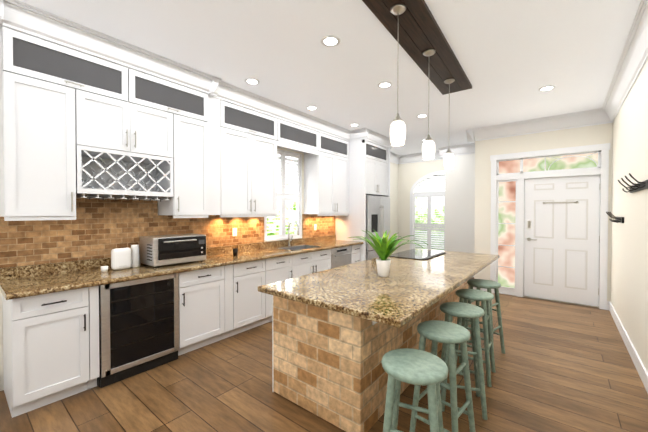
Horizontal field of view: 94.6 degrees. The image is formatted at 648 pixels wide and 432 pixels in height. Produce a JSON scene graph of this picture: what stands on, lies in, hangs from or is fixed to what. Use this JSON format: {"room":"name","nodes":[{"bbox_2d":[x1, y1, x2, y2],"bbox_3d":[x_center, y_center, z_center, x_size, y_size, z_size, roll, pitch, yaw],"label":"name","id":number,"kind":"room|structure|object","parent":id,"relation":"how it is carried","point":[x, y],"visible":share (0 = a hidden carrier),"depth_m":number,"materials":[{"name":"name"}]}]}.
{"room":"kitchen","nodes":[
{"label":"kitchen","id":0,"kind":"room"},
{"bbox_2d":[0,147,397,390],"bbox_3d":[-0.930,-0.095,4.648,0.100,3.000,9.400,1,1,39],"label":"wall","id":1,"kind":"structure","parent":0,"point":[393,198],"depth_m":7.93,"materials":[{"name":"white paint"}]},
{"bbox_2d":[0,71,75,216],"bbox_3d":[-2.348,-0.532,2.456,0.420,1.070,0.415,1,1,39],"label":"upper cabinet","id":2,"kind":"object","parent":1,"relation":"attached to","point":[37,153],"visible":1,"depth_m":2.33,"materials":[{"name":"white wood"}]},
{"bbox_2d":[0,27,127,101],"bbox_3d":[-2.225,-1.230,2.600,0.420,0.318,0.808,1,1,39],"label":"upper cabinet","id":3,"kind":"object","parent":1,"relation":"attached to","point":[23,54],"visible":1,"depth_m":2.43,"materials":[{"name":"white wood"}]},
{"bbox_2d":[75,89,172,157],"bbox_3d":[-1.965,-0.840,2.929,0.420,0.467,0.802,1,1,39],"label":"upper cabinet","id":4,"kind":"object","parent":1,"relation":"attached to","point":[103,122],"visible":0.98,"depth_m":2.77,"materials":[{"name":"white wood"}]},
{"bbox_2d":[75,145,173,201],"bbox_3d":[-1.975,-0.376,2.943,0.371,0.455,0.796,1,1,39],"label":"wine rack","id":5,"kind":"object","parent":4,"relation":"attached to","point":[102,173],"visible":0.98,"depth_m":2.92,"materials":[{"name":"white wood"}]},
{"bbox_2d":[0,195,334,267],"bbox_3d":[-1.211,-0.108,4.206,0.010,1.024,4.574,1,1,39],"label":"tile backsplash","id":6,"kind":"structure","parent":1,"relation":"attached to","point":[97,228],"depth_m":3.00,"materials":[{"name":"stone"}]},
{"bbox_2d":[233,228,236,235],"bbox_3d":[-1.241,0.224,4.159,0.006,0.115,0.072,1,1,39],"label":"outlet","id":7,"kind":"object","parent":6,"relation":"attached to","point":[235,230],"depth_m":4.16,"materials":[{"name":"white plastic"}]},
{"bbox_2d":[128,68,207,121],"bbox_3d":[-1.717,-1.238,3.232,0.420,0.318,0.807,1,1,39],"label":"upper cabinet","id":8,"kind":"object","parent":1,"relation":"attached to","point":[147,90],"visible":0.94,"depth_m":3.08,"materials":[{"name":"white wood"}]},
{"bbox_2d":[0,0,350,220],"bbox_3d":[-1.056,-0.787,4.011,0.487,1.600,4.671,1,1,39],"label":"crown molding","id":9,"kind":"structure","parent":1,"relation":"attached to","point":[23,17],"depth_m":2.83,"materials":[{"name":"white wood"}]},
{"bbox_2d":[158,114,208,214],"bbox_3d":[-1.588,-0.544,3.402,0.420,1.070,0.395,1,1,39],"label":"upper cabinet","id":10,"kind":"object","parent":1,"relation":"attached to","point":[190,170],"visible":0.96,"depth_m":3.29,"materials":[{"name":"white wood"}]},
{"bbox_2d":[208,96,220,214],"bbox_3d":[-1.438,-0.707,3.649,0.343,1.390,0.176,1,1,39],"label":"cabinet filler","id":11,"kind":"object","parent":1,"relation":"attached to","point":[214,150],"visible":0.29,"depth_m":3.55,"materials":[{"name":"white wood"}]},
{"bbox_2d":[220,100,276,139],"bbox_3d":[-1.081,-1.248,4.058,0.380,0.318,0.913,1,1,39],"label":"upper cabinet","id":12,"kind":"object","parent":1,"relation":"attached to","point":[239,118],"visible":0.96,"depth_m":3.91,"materials":[{"name":"white wood"}]},
{"bbox_2d":[220,127,276,214],"bbox_3d":[-1.081,-0.553,4.067,0.380,1.070,0.913,1,1,39],"label":"upper cabinet","id":13,"kind":"object","parent":1,"relation":"attached to","point":[248,174],"visible":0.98,"depth_m":3.93,"materials":[{"name":"white wood"}]},
{"bbox_2d":[264,149,301,241],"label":"window","id":14,"kind":"structure","parent":1,"relation":"in","point":[283,196],"depth_m":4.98,"materials":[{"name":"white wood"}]},
{"bbox_2d":[276,119,318,152],"bbox_3d":[-0.501,-1.258,4.780,0.380,0.318,0.933,1,1,39],"label":"upper cabinet","id":15,"kind":"object","parent":1,"relation":"attached to","point":[293,134],"visible":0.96,"depth_m":4.66,"materials":[{"name":"white wood"}]},
{"bbox_2d":[277,141,318,154],"bbox_3d":[-0.390,-1.060,4.693,0.020,0.069,0.933,1,1,39],"label":"valance","id":16,"kind":"object","parent":15,"relation":"attached to","point":[295,147],"visible":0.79,"depth_m":4.65,"materials":[{"name":"white wood"}]},
{"bbox_2d":[304,151,348,213],"bbox_3d":[0.079,-0.571,5.511,0.380,1.070,0.914,1,1,39],"label":"upper cabinet","id":17,"kind":"object","parent":1,"relation":"attached to","point":[326,183],"visible":0.9,"depth_m":5.25,"materials":[{"name":"white wood"}]},
{"bbox_2d":[319,132,348,157],"bbox_3d":[0.079,-1.267,5.502,0.380,0.318,0.914,1,1,39],"label":"upper cabinet","id":18,"kind":"object","parent":1,"relation":"attached to","point":[328,144],"visible":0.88,"depth_m":5.39,"materials":[{"name":"white wood"}]},
{"bbox_2d":[366,141,387,162],"bbox_3d":[0.812,-1.275,6.165,0.696,0.318,0.954,1,1,39],"label":"upper cabinet","id":19,"kind":"object","parent":1,"relation":"attached to","point":[376,152],"visible":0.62,"depth_m":5.98,"materials":[{"name":"white wood"}]},
{"bbox_2d":[366,158,387,195],"bbox_3d":[0.812,-0.772,6.171,0.696,0.685,0.954,1,1,39],"label":"upper cabinet","id":20,"kind":"object","parent":1,"relation":"attached to","point":[376,178],"visible":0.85,"depth_m":5.97,"materials":[{"name":"white wood"}]},
{"bbox_2d":[390,152,401,163],"bbox_3d":[1.507,-1.526,7.483,0.131,0.210,1.900,1,1,39],"label":"crown molding","id":21,"kind":"structure","parent":1,"relation":"attached to","point":[394,158],"depth_m":7.99,"materials":[{"name":"white wood"}]},
{"bbox_2d":[0,277,647,431],"bbox_3d":[0.724,1.452,3.341,4.340,0.060,9.600,1,1,39],"label":"floor","id":22,"kind":"structure","parent":0,"point":[562,367],"depth_m":2.43,"materials":[{"name":"brown wood"}]},
{"bbox_2d":[2,287,88,417],"bbox_3d":[-2.248,0.999,2.420,0.646,0.867,0.432,1,1,39],"label":"base cabinet","id":23,"kind":"object","parent":22,"relation":"on","point":[45,349],"visible":0.83,"depth_m":2.23,"materials":[{"name":"white wood"}]},
{"bbox_2d":[87,286,99,388],"bbox_3d":[-2.108,0.996,2.628,0.604,0.867,0.063,1,1,39],"label":"filler panel","id":24,"kind":"object","parent":22,"relation":"on","point":[94,365],"visible":0.38,"depth_m":2.44,"materials":[{"name":"white wood"}]},
{"bbox_2d":[97,273,178,387],"bbox_3d":[-1.875,0.991,2.901,0.624,0.864,0.646,1,1,39],"label":"wine cooler","id":25,"kind":"object","parent":22,"relation":"on","point":[138,326],"visible":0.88,"depth_m":2.67,"materials":[{"name":"black glass"}]},
{"bbox_2d":[178,266,224,355],"bbox_3d":[-1.502,0.987,3.350,0.646,0.867,0.513,1,1,39],"label":"base cabinet","id":26,"kind":"object","parent":22,"relation":"on","point":[201,307],"visible":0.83,"depth_m":3.16,"materials":[{"name":"white wood"}]},
{"bbox_2d":[221,264,232,339],"bbox_3d":[-1.322,0.984,3.607,0.604,0.867,0.107,1,1,39],"label":"base cabinet","id":27,"kind":"object","parent":22,"relation":"on","point":[228,275],"visible":0.33,"depth_m":3.42,"materials":[{"name":"white wood"}]},
{"bbox_2d":[230,259,264,335],"bbox_3d":[-1.121,0.981,3.824,0.646,0.867,0.477,1,1,39],"label":"base cabinet","id":28,"kind":"object","parent":22,"relation":"on","point":[248,301],"visible":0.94,"depth_m":3.63,"materials":[{"name":"white wood"}]},
{"bbox_2d":[262,255,291,324],"bbox_3d":[-0.821,0.976,4.198,0.646,0.867,0.477,1,1,39],"label":"base cabinet","id":29,"kind":"object","parent":22,"relation":"on","point":[277,269],"visible":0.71,"depth_m":3.96,"materials":[{"name":"white wood"}]},
{"bbox_2d":[292,249,330,277],"bbox_3d":[-0.388,0.970,4.737,0.646,0.867,0.900,1,1,39],"label":"base cabinet","id":30,"kind":"object","parent":22,"relation":"on","point":[309,263],"visible":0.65,"depth_m":4.51,"materials":[{"name":"white wood"}]},
{"bbox_2d":[0,235,362,299],"bbox_3d":[-0.958,0.476,4.003,0.668,0.135,4.588,1,1,39],"label":"countertop","id":31,"kind":"structure","parent":30,"relation":"on","point":[25,281],"depth_m":2.79,"materials":[{"name":"brown stone"}]},
{"bbox_2d":[101,266,107,271],"bbox_3d":[-2.040,0.493,2.777,0.058,0.050,0.060,1,1,39],"label":"cup","id":32,"kind":"object","parent":31,"relation":"on","point":[104,268],"visible":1,"depth_m":2.76,"materials":[{"name":"white ceramic"}]},
{"bbox_2d":[111,248,131,269],"bbox_3d":[-1.963,0.414,2.897,0.087,0.205,0.165,1,1,39],"label":"canister","id":33,"kind":"object","parent":31,"relation":"on","point":[121,258],"visible":1,"depth_m":2.86,"materials":[{"name":"white ceramic"}]},
{"bbox_2d":[131,245,139,267],"bbox_3d":[-1.914,0.403,3.027,0.092,0.224,0.092,1,1,39],"label":"canister","id":34,"kind":"object","parent":31,"relation":"on","point":[135,256],"visible":0.94,"depth_m":3.00,"materials":[{"name":"white ceramic"}]},
{"bbox_2d":[140,233,205,267],"bbox_3d":[-1.615,0.362,3.241,0.398,0.300,0.561,1,1,39],"label":"toaster oven","id":35,"kind":"object","parent":31,"relation":"on","point":[156,251],"visible":0.96,"depth_m":3.09,"materials":[{"name":"silver metal"}]},
{"bbox_2d":[233,248,237,255],"bbox_3d":[-1.139,0.462,3.835,0.068,0.085,0.068,1,1,39],"label":"cup","id":36,"kind":"object","parent":31,"relation":"on","point":[235,251],"visible":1,"depth_m":3.81,"materials":[{"name":"grey metal"}]},
{"bbox_2d":[287,221,298,245],"bbox_3d":[-0.485,0.283,4.835,0.260,0.418,0.104,1,1,39],"label":"faucet","id":37,"kind":"object","parent":31,"relation":"on","point":[289,240],"visible":0.98,"depth_m":4.86,"materials":[{"name":"silver metal"}]},
{"bbox_2d":[278,245,320,249],"bbox_3d":[-0.383,0.596,4.731,0.394,0.196,0.654,1,1,39],"label":"sink basin","id":38,"kind":"object","parent":31,"relation":"in","point":[299,247],"visible":0.02,"depth_m":4.96,"materials":[{"name":"silver metal"}]},
{"bbox_2d":[331,246,351,268],"bbox_3d":[0.090,0.961,5.320,0.662,0.864,0.600,1,1,39],"label":"dishwasher","id":39,"kind":"object","parent":22,"relation":"on","point":[340,256],"visible":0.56,"depth_m":5.11,"materials":[{"name":"grey metal"}]},
{"bbox_2d":[351,244,360,263],"bbox_3d":[0.371,0.957,5.684,0.646,0.867,0.310,1,1,39],"label":"base cabinet","id":40,"kind":"object","parent":22,"relation":"on","point":[356,254],"visible":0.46,"depth_m":5.50,"materials":[{"name":"white wood"}]},
{"bbox_2d":[335,128,391,260],"bbox_3d":[0.836,-0.115,6.156,0.763,2.998,1.237,1,1,39],"label":"surround panel","id":41,"kind":"object","parent":22,"relation":"on","point":[352,224],"visible":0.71,"depth_m":5.68,"materials":[{"name":"white wood"}]},
{"bbox_2d":[272,280,467,431],"bbox_3d":[0.773,0.988,3.242,0.840,0.866,2.764,1,1,39],"label":"kitchen island","id":42,"kind":"object","parent":22,"relation":"on","point":[327,365],"visible":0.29,"depth_m":2.12,"materials":[{"name":"brick"}]},
{"bbox_2d":[258,248,499,327],"bbox_3d":[0.889,0.535,3.056,1.140,0.040,3.020,1,1,39],"label":"island countertop","id":43,"kind":"structure","parent":42,"relation":"on","point":[405,291],"depth_m":2.26,"materials":[{"name":"beige stone"}]},
{"bbox_2d":[349,230,427,276],"bbox_3d":[0.555,0.321,2.601,0.709,0.398,0.678,1,1,39],"label":"potted plant","id":44,"kind":"object","parent":43,"relation":"on","point":[384,249],"visible":1,"depth_m":2.55,"materials":[{"name":"green plant"}]},
{"bbox_2d":[389,250,445,259],"bbox_3d":[1.213,0.497,3.898,0.510,0.014,0.780,1,1,39],"label":"cooktop","id":45,"kind":"object","parent":43,"relation":"in","point":[418,254],"visible":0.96,"depth_m":3.85,"materials":[{"name":"black glass"}]},
{"bbox_2d":[366,195,389,259],"bbox_3d":[0.862,0.493,6.148,0.766,1.784,0.910,1,1,39],"label":"refrigerator","id":46,"kind":"object","parent":22,"relation":"on","point":[378,214],"visible":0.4,"depth_m":5.81,"materials":[{"name":"grey metal"}]},
{"bbox_2d":[381,348,447,431],"bbox_3d":[0.439,1.078,1.462,0.316,0.735,0.315,0,1,24],"label":"stool","id":47,"kind":"object","parent":22,"relation":"on","point":[416,367],"visible":1,"depth_m":1.40,"materials":[{"name":"green paint"}]},
{"bbox_2d":[409,320,475,431],"bbox_3d":[0.745,1.073,1.876,0.315,0.735,0.316,1,1,44],"label":"stool","id":48,"kind":"object","parent":22,"relation":"on","point":[451,334],"visible":0.81,"depth_m":1.85,"materials":[{"name":"green paint"}]},
{"bbox_2d":[440,302,487,419],"bbox_3d":[1.052,1.068,2.291,0.316,0.735,0.314,0,1,19],"label":"stool","id":49,"kind":"object","parent":22,"relation":"on","point":[472,312],"visible":0.85,"depth_m":2.19,"materials":[{"name":"green paint"}]},
{"bbox_2d":[455,289,495,386],"bbox_3d":[1.359,1.062,2.705,0.328,0.735,0.330,1,1,39],"label":"stool","id":50,"kind":"object","parent":22,"relation":"on","point":[483,297],"visible":0.73,"depth_m":2.65,"materials":[{"name":"green paint"}]},
{"bbox_2d":[465,279,504,360],"bbox_3d":[1.665,1.057,3.119,0.315,0.735,0.316,-1,1,-40],"label":"stool","id":51,"kind":"object","parent":22,"relation":"on","point":[488,285],"visible":0.65,"depth_m":3.09,"materials":[{"name":"green paint"}]},
{"bbox_2d":[19,0,640,154],"bbox_3d":[0.724,-1.608,3.302,4.340,0.060,9.600,1,1,39],"label":"ceiling","id":52,"kind":"structure","parent":0,"point":[513,56],"depth_m":2.87,"materials":[{"name":"white paint"}]},
{"bbox_2d":[244,78,259,84],"bbox_3d":[-0.842,-1.577,3.507,0.174,0.006,0.174,1,1,39],"label":"recessed light","id":53,"kind":"object","parent":52,"relation":"in","point":[252,81],"depth_m":3.50,"materials":[{"name":"white"}]},
{"bbox_2d":[306,106,317,109],"bbox_3d":[-0.179,-1.588,4.398,0.174,0.006,0.174,1,1,39],"label":"recessed light","id":54,"kind":"object","parent":52,"relation":"in","point":[308,107],"depth_m":4.41,"materials":[{"name":"white plastic"}]},
{"bbox_2d":[321,35,340,46],"bbox_3d":[0.059,-1.566,2.682,0.174,0.006,0.174,1,1,39],"label":"recessed light","id":55,"kind":"object","parent":52,"relation":"in","point":[330,41],"depth_m":2.68,"materials":[{"name":"white plastic"}]},
{"bbox_2d":[377,82,392,87],"bbox_3d":[0.734,-1.578,3.602,0.174,0.006,0.174,1,1,39],"label":"recessed light","id":56,"kind":"object","parent":52,"relation":"in","point":[383,84],"depth_m":3.59,"materials":[{"name":"white plastic"}]},
{"bbox_2d":[362,0,471,94],"bbox_3d":[0.987,-1.555,2.809,0.441,0.031,2.295,1,1,39],"label":"plank","id":57,"kind":"object","parent":52,"relation":"attached to","point":[420,32],"visible":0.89,"depth_m":2.62,"materials":[{"name":"brown wood"}]},
{"bbox_2d":[390,4,405,145],"bbox_3d":[0.549,-1.032,2.219,0.120,0.999,0.120,1,1,39],"label":"pendant light","id":58,"kind":"object","parent":57,"relation":"hanging from","point":[397,131],"visible":1,"depth_m":2.19,"materials":[{"name":"white glass"}]},
{"bbox_2d":[422,49,435,159],"bbox_3d":[0.988,-1.039,2.817,0.120,0.999,0.120,1,1,39],"label":"pendant light","id":59,"kind":"object","parent":57,"relation":"hanging from","point":[428,149],"visible":0.98,"depth_m":2.79,"materials":[{"name":"white glass"}]},
{"bbox_2d":[443,79,454,168],"bbox_3d":[1.434,-1.047,3.426,0.120,0.999,0.120,1,1,39],"label":"pendant light","id":60,"kind":"object","parent":57,"relation":"hanging from","point":[448,160],"visible":1,"depth_m":3.39,"materials":[{"name":"white glass"}]},
{"bbox_2d":[416,114,427,117],"bbox_3d":[1.566,-1.593,4.767,0.174,0.006,0.174,1,1,39],"label":"recessed light","id":61,"kind":"object","parent":52,"relation":"in","point":[421,115],"depth_m":4.78,"materials":[{"name":"white"}]},
{"bbox_2d":[538,85,555,91],"bbox_3d":[2.764,-1.579,3.704,0.174,0.006,0.174,1,1,39],"label":"recessed light","id":62,"kind":"object","parent":52,"relation":"in","point":[546,88],"depth_m":3.70,"materials":[{"name":"white"}]},
{"bbox_2d":[398,160,444,251],"bbox_3d":[3.213,-0.130,7.414,2.900,3.000,0.100,1,1,39],"label":"wall","id":63,"kind":"structure","parent":0,"point":[410,175],"depth_m":8.12,"materials":[{"name":"white paint"}]},
{"bbox_2d":[402,151,443,163],"bbox_3d":[2.603,-1.529,7.738,1.220,0.210,0.130,1,1,39],"label":"crown molding","id":64,"kind":"structure","parent":63,"relation":"attached to","point":[410,158],"depth_m":7.89,"materials":[{"name":"white wood"}]},
{"bbox_2d":[410,170,444,250],"bbox_3d":[3.068,-0.091,7.490,1.920,2.120,0.117,1,1,39],"label":"arched window","id":65,"kind":"structure","parent":63,"relation":"in","point":[431,229],"depth_m":7.76,"materials":[{"name":"white wood"}]},
{"bbox_2d":[445,153,474,252],"bbox_3d":[3.607,-0.123,6.810,1.530,3.000,0.350,1,1,39],"label":"wall","id":66,"kind":"structure","parent":0,"point":[460,206],"depth_m":6.93,"materials":[{"name":"white paint"}]},
{"bbox_2d":[438,144,474,159],"bbox_3d":[3.163,-1.518,6.839,1.040,0.210,0.130,1,1,39],"label":"crown molding","id":67,"kind":"structure","parent":66,"relation":"attached to","point":[463,149],"depth_m":6.89,"materials":[{"name":"white wood"}]},
{"bbox_2d":[474,123,612,301],"bbox_3d":[3.591,-0.100,5.072,1.860,3.000,0.120,1,1,39],"label":"wall","id":68,"kind":"structure","parent":0,"point":[485,150],"depth_m":5.20,"materials":[{"name":"white paint"}]},
{"bbox_2d":[466,108,601,143],"bbox_3d":[3.403,-1.495,5.045,1.840,0.210,0.131,1,1,39],"label":"crown molding","id":69,"kind":"structure","parent":68,"relation":"attached to","point":[588,117],"depth_m":4.94,"materials":[{"name":"white wood"}]},
{"bbox_2d":[496,151,600,289],"bbox_3d":[3.668,0.148,4.988,1.378,2.303,0.040,1,1,39],"label":"window","id":70,"kind":"structure","parent":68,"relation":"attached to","point":[506,244],"depth_m":5.27,"materials":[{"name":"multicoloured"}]},
{"bbox_2d":[490,143,609,309],"bbox_3d":[3.672,0.155,4.993,1.580,2.489,0.146,1,1,39],"label":"door frame","id":71,"kind":"structure","parent":68,"relation":"attached to","point":[603,170],"depth_m":4.95,"materials":[{"name":"painted white wood"},{"name":"glass"}]},
{"bbox_2d":[524,175,599,306],"bbox_3d":[3.821,0.377,4.846,0.958,2.012,0.102,1,1,39],"label":"entry door","id":72,"kind":"structure","parent":68,"relation":"in","point":[561,235],"depth_m":4.83,"materials":[{"name":"white paint"}]},
{"bbox_2d":[611,59,647,371],"bbox_3d":[1.914,-0.054,1.417,0.100,3.000,7.920,1,1,39],"label":"wall","id":73,"kind":"structure","parent":0,"point":[629,268],"depth_m":3.10,"materials":[{"name":"white paint"}]},
{"bbox_2d":[606,212,623,222],"bbox_3d":[3.668,0.013,3.781,0.120,0.138,0.600,1,1,39],"label":"coat rack","id":74,"kind":"object","parent":73,"relation":"attached to","point":[617,219],"visible":0.98,"depth_m":3.67,"materials":[{"name":"black metal"}]},
{"bbox_2d":[598,0,647,123],"bbox_3d":[1.787,-1.448,1.425,0.131,0.210,7.800,1,1,39],"label":"crown molding","id":75,"kind":"structure","parent":73,"relation":"attached to","point":[632,60],"depth_m":2.91,"materials":[{"name":"white wood"}]},
{"bbox_2d":[607,301,647,392],"bbox_3d":[1.826,1.381,1.430,0.030,0.129,7.800,1,1,39],"label":"baseboard","id":76,"kind":"structure","parent":73,"relation":"attached to","point":[638,364],"depth_m":3.03,"materials":[{"name":"white wood"}]},
{"bbox_2d":[618,173,647,192],"bbox_3d":[2.898,-0.305,2.817,0.120,0.138,0.900,1,1,39],"label":"coat rack","id":77,"kind":"object","parent":73,"relation":"attached to","point":[639,186],"visible":1,"depth_m":2.73,"materials":[{"name":"black metal"}]},
{"label":"outside","id":78,"kind":"structure","parent":0,"visible":0},
{"bbox_2d":[414,174,444,249],"bbox_3d":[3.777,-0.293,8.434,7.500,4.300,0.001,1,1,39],"label":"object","id":79,"kind":"structure","parent":78,"point":[418,205],"depth_m":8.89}
]}

